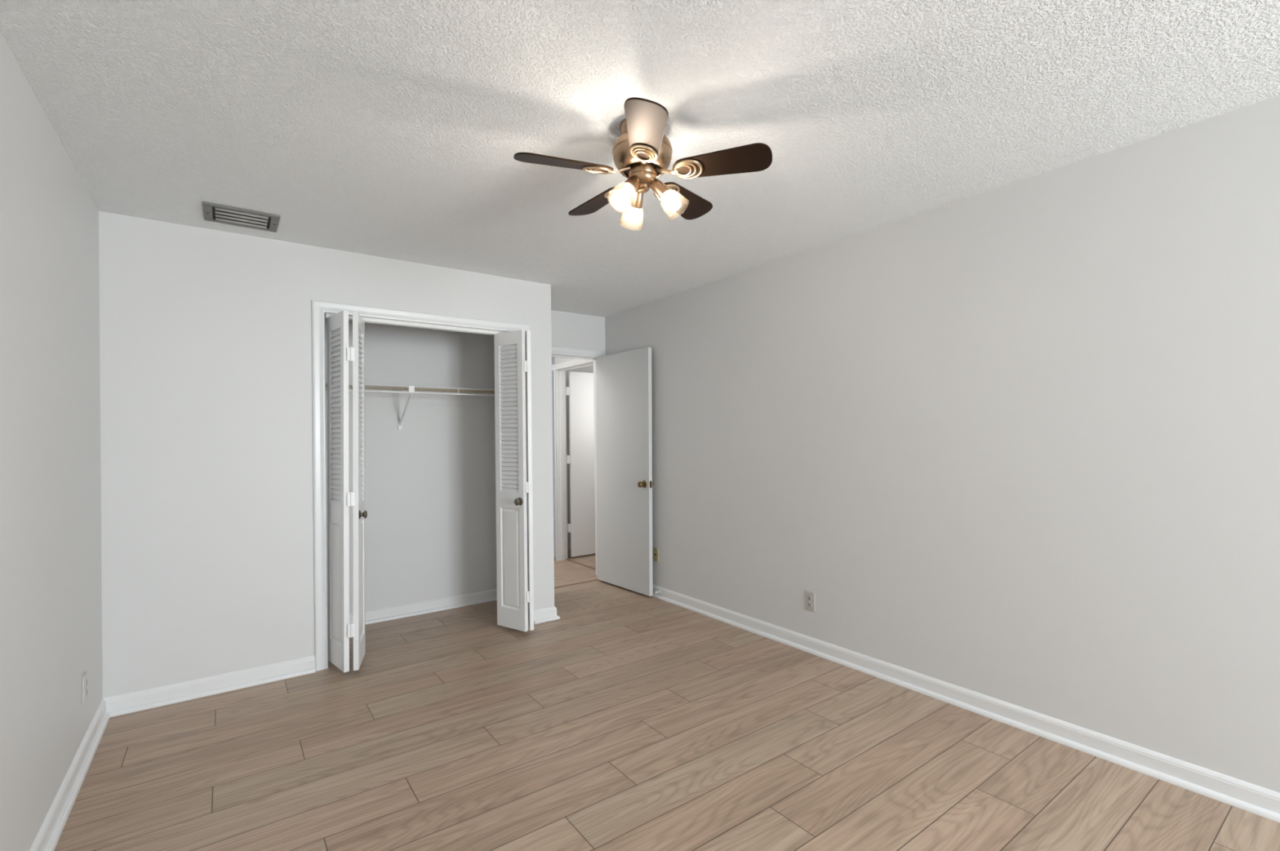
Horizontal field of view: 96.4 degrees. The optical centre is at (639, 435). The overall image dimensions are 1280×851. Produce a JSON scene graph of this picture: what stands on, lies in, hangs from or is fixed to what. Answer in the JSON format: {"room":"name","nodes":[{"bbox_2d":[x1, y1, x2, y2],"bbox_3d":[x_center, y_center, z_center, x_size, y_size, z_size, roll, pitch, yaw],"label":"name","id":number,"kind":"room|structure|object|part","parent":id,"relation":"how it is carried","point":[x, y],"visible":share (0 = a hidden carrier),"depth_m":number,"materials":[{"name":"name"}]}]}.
{"room":"empty bedroom","nodes":[
{"label":"empty bedroom","id":0,"kind":"room"},
{"bbox_2d":[0,31,102,850],"bbox_3d":[-0.823,0.105,0.202,0.120,2.440,7.934,-1,0,-36],"label":"wall","id":1,"kind":"structure","parent":0,"point":[51,571],"depth_m":1.88,"materials":[{"name":"white paint"}]},
{"bbox_2d":[29,698,110,850],"bbox_3d":[-0.533,1.276,-0.056,0.030,0.088,6.962,-1,0,-36],"label":"baseboard","id":2,"kind":"structure","parent":1,"relation":"attached to","point":[47,837],"depth_m":2.12,"materials":[{"name":"white paint"}]},
{"bbox_2d":[82,671,87,704],"bbox_3d":[-2.327,1.059,2.399,0.009,0.116,0.072,-1,0,-36],"label":"wall outlet","id":3,"kind":"object","parent":1,"relation":"attached to","point":[85,676],"visible":1,"depth_m":2.39,"materials":[{"name":"grey plastic"}]},
{"bbox_2d":[98,211,554,698],"bbox_3d":[-1.652,0.127,3.515,2.424,2.440,0.110,-1,0,-36],"label":"wall","id":4,"kind":"structure","parent":0,"point":[207,555],"depth_m":3.04,"materials":[{"name":"white paint"}]},
{"bbox_2d":[103,655,315,717],"bbox_3d":[-2.217,1.308,3.004,0.894,0.088,0.030,-1,0,-36],"label":"baseboard","id":5,"kind":"structure","parent":4,"relation":"attached to","point":[129,703],"depth_m":2.98,"materials":[{"name":"white paint"}]},
{"bbox_2d":[327,310,367,672],"bbox_3d":[-1.677,0.304,3.311,0.200,2.026,0.288,0,-1,-36],"label":"bifold door","id":6,"kind":"structure","parent":4,"relation":"in","point":[340,630],"depth_m":3.25,"materials":[{"name":"white paint"}]},
{"bbox_3d":[-1.730,0.842,3.276,0.181,0.680,0.030,-1,0,44],"label":"raised panel","id":7,"kind":"part","parent":6,"relation":"part of","materials":[{"name":"white paint"}]},
{"bbox_3d":[-1.733,0.311,3.281,0.275,2.014,0.042,-1,0,44],"label":"door panel","id":8,"kind":"part","parent":6,"relation":"part of","materials":[{"name":"white paint"}]},
{"bbox_3d":[-1.638,0.310,3.336,0.042,2.014,0.276,-1,0,-19],"label":"door panel","id":9,"kind":"part","parent":6,"relation":"part of","materials":[{"name":"white paint"}]},
{"bbox_3d":[-1.635,0.842,3.332,0.030,0.680,0.181,-1,0,-19],"label":"raised panel","id":10,"kind":"part","parent":6,"relation":"part of","materials":[{"name":"white paint"}]},
{"bbox_3d":[-1.572,0.450,3.249,0.041,0.052,0.052,-1,0,-19],"label":"knob","id":11,"kind":"part","parent":6,"relation":"part of","materials":[{"name":"grey metal"}]},
{"bbox_2d":[311,299,530,671],"bbox_3d":[-1.354,0.281,3.721,1.360,2.127,0.131,-1,0,-36],"label":"trim","id":12,"kind":"structure","parent":4,"relation":"attached to","point":[321,310],"depth_m":3.30,"materials":[{"name":"white paint"}]},
{"bbox_2d":[493,329,533,631],"bbox_3d":[-0.854,0.296,3.912,0.179,2.026,0.282,-1,0,-36],"label":"bifold door","id":13,"kind":"structure","parent":4,"relation":"in","point":[513,357],"depth_m":3.87,"materials":[{"name":"white paint"}]},
{"bbox_3d":[-0.874,0.834,3.894,0.180,0.680,0.025,-1,0,34],"label":"raised panel","id":14,"kind":"part","parent":13,"relation":"part of","materials":[{"name":"white paint"}]},
{"bbox_3d":[-0.812,0.442,3.808,0.052,0.052,0.041,-1,0,34],"label":"knob","id":15,"kind":"part","parent":13,"relation":"part of","materials":[{"name":"grey metal"}]},
{"bbox_3d":[-0.805,0.302,3.954,0.028,2.013,0.272,-1,0,-31],"label":"door panel","id":16,"kind":"part","parent":13,"relation":"part of","materials":[{"name":"white paint"}]},
{"bbox_2d":[324,310,605,613],"bbox_3d":[-1.707,0.131,4.392,3.364,2.440,0.110,-1,0,-36],"label":"wall","id":17,"kind":"structure","parent":0,"point":[430,500],"depth_m":4.39,"materials":[{"name":"white paint"}]},
{"bbox_2d":[324,382,494,429],"bbox_3d":[-1.760,-0.196,4.093,1.685,0.302,0.318,-1,0,-36],"label":"wire shelf","id":18,"kind":"object","parent":17,"relation":"attached to","point":[411,390],"visible":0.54,"depth_m":4.16,"materials":[{"name":"beige metal"}]},
{"bbox_3d":[-1.850,-0.338,4.215,1.685,0.006,0.006,-1,0,-36],"label":"rod","id":19,"kind":"part","parent":18,"relation":"part of","materials":[{"name":"white metal"}]},
{"bbox_2d":[349,588,497,624],"bbox_3d":[-1.827,1.308,4.204,1.696,0.088,0.030,-1,0,-36],"label":"baseboard","id":20,"kind":"structure","parent":17,"relation":"attached to","point":[391,613],"depth_m":4.35,"materials":[{"name":"white paint"}]},
{"bbox_2d":[554,579,599,588],"bbox_3d":[-0.676,1.339,5.087,0.764,0.004,0.020,-1,0,-36],"label":"trim","id":21,"kind":"structure","parent":17,"relation":"attached to","point":[595,580],"depth_m":5.15,"materials":[{"name":"brown"}]},
{"bbox_2d":[551,346,605,476],"bbox_3d":[-0.702,0.282,5.109,0.894,2.120,0.130,-1,0,-36],"label":"trim","id":22,"kind":"structure","parent":17,"relation":"attached to","point":[557,352],"depth_m":5.19,"materials":[{"name":"white paint"}]},
{"bbox_2d":[565,364,593,550],"bbox_3d":[0.079,0.118,6.539,2.200,2.440,1.600,-1,0,-36],"label":"wall","id":23,"kind":"structure","parent":0,"point":[589,369],"depth_m":6.73,"materials":[{"name":"white paint"}]},
{"bbox_2d":[565,371,595,557],"bbox_3d":[-0.459,0.313,6.445,0.806,2.027,0.091,-1,0,-36],"label":"door","id":24,"kind":"structure","parent":23,"relation":"in","point":[580,390],"depth_m":6.32,"materials":[{"name":"white paint"}]},
{"bbox_2d":[0,0,1279,317],"bbox_3d":[0.685,-1.173,2.783,5.609,0.100,10.320,-1,0,-36],"label":"ceiling","id":25,"kind":"structure","parent":0,"point":[389,129],"depth_m":1.93,"materials":[{"name":"white paint"}]},
{"bbox_2d":[202,201,279,232],"bbox_3d":[-1.989,-1.086,2.858,0.308,0.012,0.256,-1,0,-36],"label":"ceiling vent","id":26,"kind":"object","parent":25,"relation":"in","point":[212,212],"visible":1,"depth_m":2.84,"materials":[{"name":"grey metal"}]},
{"bbox_2d":[513,97,772,222],"bbox_3d":[-0.011,-0.946,2.094,0.883,0.343,0.851,-1,0,-36],"label":"ceiling fan","id":27,"kind":"object","parent":25,"relation":"hanging from","point":[642,153],"visible":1,"depth_m":2.00,"materials":[{"name":"brown wood"}]},
{"bbox_3d":[-0.259,-0.940,1.976,0.346,0.006,0.132,-1,14,-19],"label":"blade","id":28,"kind":"part","parent":27,"relation":"part of","materials":[{"name":"brown wood"}]},
{"bbox_3d":[-0.163,-0.940,2.296,0.132,0.006,0.346,-18,10,-36],"label":"blade","id":29,"kind":"part","parent":27,"relation":"part of","materials":[{"name":"brown wood"}]},
{"bbox_2d":[612,175,639,206],"bbox_3d":[-0.045,-0.850,1.988,0.138,0.150,0.092,-1,0,-36],"label":"shade","id":30,"kind":"object","parent":27,"relation":"attached to","point":[628,188],"depth_m":1.99,"materials":[{"name":"white glass"}]},
{"bbox_2d":[619,191,643,222],"bbox_3d":[-0.017,-0.850,2.164,0.092,0.150,0.138,-1,0,-36],"label":"shade","id":31,"kind":"object","parent":27,"relation":"attached to","point":[633,214],"depth_m":2.13,"materials":[{"name":"white glass"}]},
{"bbox_3d":[0.016,-0.944,1.785,0.132,0.006,0.346,14,0,-1],"label":"blade","id":32,"kind":"part","parent":27,"relation":"part of","materials":[{"name":"brown wood"}]},
{"bbox_2d":[649,178,685,218],"bbox_3d":[0.113,-0.852,2.053,0.121,0.150,0.120,-1,0,-36],"label":"shade","id":33,"kind":"object","parent":27,"relation":"attached to","point":[662,192],"depth_m":2.04,"materials":[{"name":"white glass"}]},
{"bbox_3d":[0.172,-0.944,2.304,0.132,0.006,0.346,-18,-10,34],"label":"blade","id":34,"kind":"part","parent":27,"relation":"part of","materials":[{"name":"brown wood"}]},
{"bbox_3d":[0.283,-0.947,1.988,0.346,0.006,0.132,-1,-15,17],"label":"blade","id":35,"kind":"part","parent":27,"relation":"part of","materials":[{"name":"brown wood"}]},
{"bbox_2d":[53,550,1279,850],"bbox_3d":[0.715,1.367,2.773,5.609,0.100,10.320,-1,0,-36],"label":"floor","id":36,"kind":"structure","parent":0,"point":[628,720],"depth_m":2.33,"materials":[{"name":"brown wood"}]},
{"bbox_2d":[551,95,1279,793],"bbox_3d":[1.605,0.086,2.785,0.115,2.440,9.270,-1,0,-36],"label":"wall","id":37,"kind":"structure","parent":0,"point":[1017,443],"depth_m":2.53,"materials":[{"name":"white paint"}]},
{"bbox_2d":[564,371,568,559],"bbox_3d":[-0.563,0.286,5.893,0.017,2.115,0.920,-1,0,-36],"label":"trim","id":38,"kind":"structure","parent":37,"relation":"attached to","point":[565,371],"depth_m":6.21,"materials":[{"name":"white paint"}]},
{"bbox_2d":[551,359,596,575],"bbox_3d":[-0.622,0.286,5.850,0.135,2.115,0.920,-1,0,-36],"label":"trim","id":39,"kind":"structure","parent":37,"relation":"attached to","point":[559,369],"depth_m":6.15,"materials":[{"name":"white paint"}]},
{"bbox_2d":[565,559,595,569],"bbox_3d":[-0.560,1.341,5.882,0.025,0.005,0.790,-1,0,-36],"label":"trim","id":40,"kind":"structure","parent":37,"relation":"attached to","point":[566,559],"depth_m":5.94,"materials":[{"name":"brown"}]},
{"bbox_2d":[595,347,653,596],"bbox_3d":[-0.138,0.299,4.975,0.146,2.033,0.763,0,-1,-36],"label":"door","id":41,"kind":"structure","parent":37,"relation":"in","point":[624,483],"depth_m":4.91,"materials":[{"name":"grey paint"}]},
{"bbox_3d":[0.012,0.402,4.695,0.060,0.063,0.063,0,-1,-36],"label":"knob","id":42,"kind":"part","parent":41,"relation":"part of","materials":[{"name":"gold metal"}]},
{"bbox_2d":[653,547,658,562],"bbox_3d":[0.130,0.986,4.727,0.008,0.112,0.070,-1,0,-36],"label":"phone jack","id":43,"kind":"object","parent":37,"relation":"attached to","point":[655,551],"visible":1,"depth_m":4.72,"materials":[{"name":"beige plastic"}]},
{"bbox_2d":[804,591,814,612],"bbox_3d":[1.033,1.009,3.480,0.009,0.116,0.072,-1,0,-36],"label":"wall outlet","id":44,"kind":"object","parent":37,"relation":"attached to","point":[809,596],"visible":1,"depth_m":3.48,"materials":[{"name":"grey plastic"}]},
{"bbox_2d":[651,584,1279,822],"bbox_3d":[1.949,1.256,2.201,0.030,0.088,7.704,-1,0,-36],"label":"baseboard","id":45,"kind":"structure","parent":37,"relation":"attached to","point":[1264,802],"depth_m":2.51,"materials":[{"name":"white paint"}]},
{"bbox_3d":[-0.933,0.122,4.494,0.110,2.440,0.632,-1,0,-36],"label":"wall","id":46,"kind":"structure","parent":0,"visible":0},
{"bbox_2d":[533,606,559,624],"bbox_3d":[-0.890,1.298,4.424,0.200,0.088,0.772,-1,0,-36],"label":"baseboard","id":47,"kind":"structure","parent":46,"relation":"attached to","point":[549,614],"depth_m":4.12,"materials":[{"name":"white paint"}]}
]}

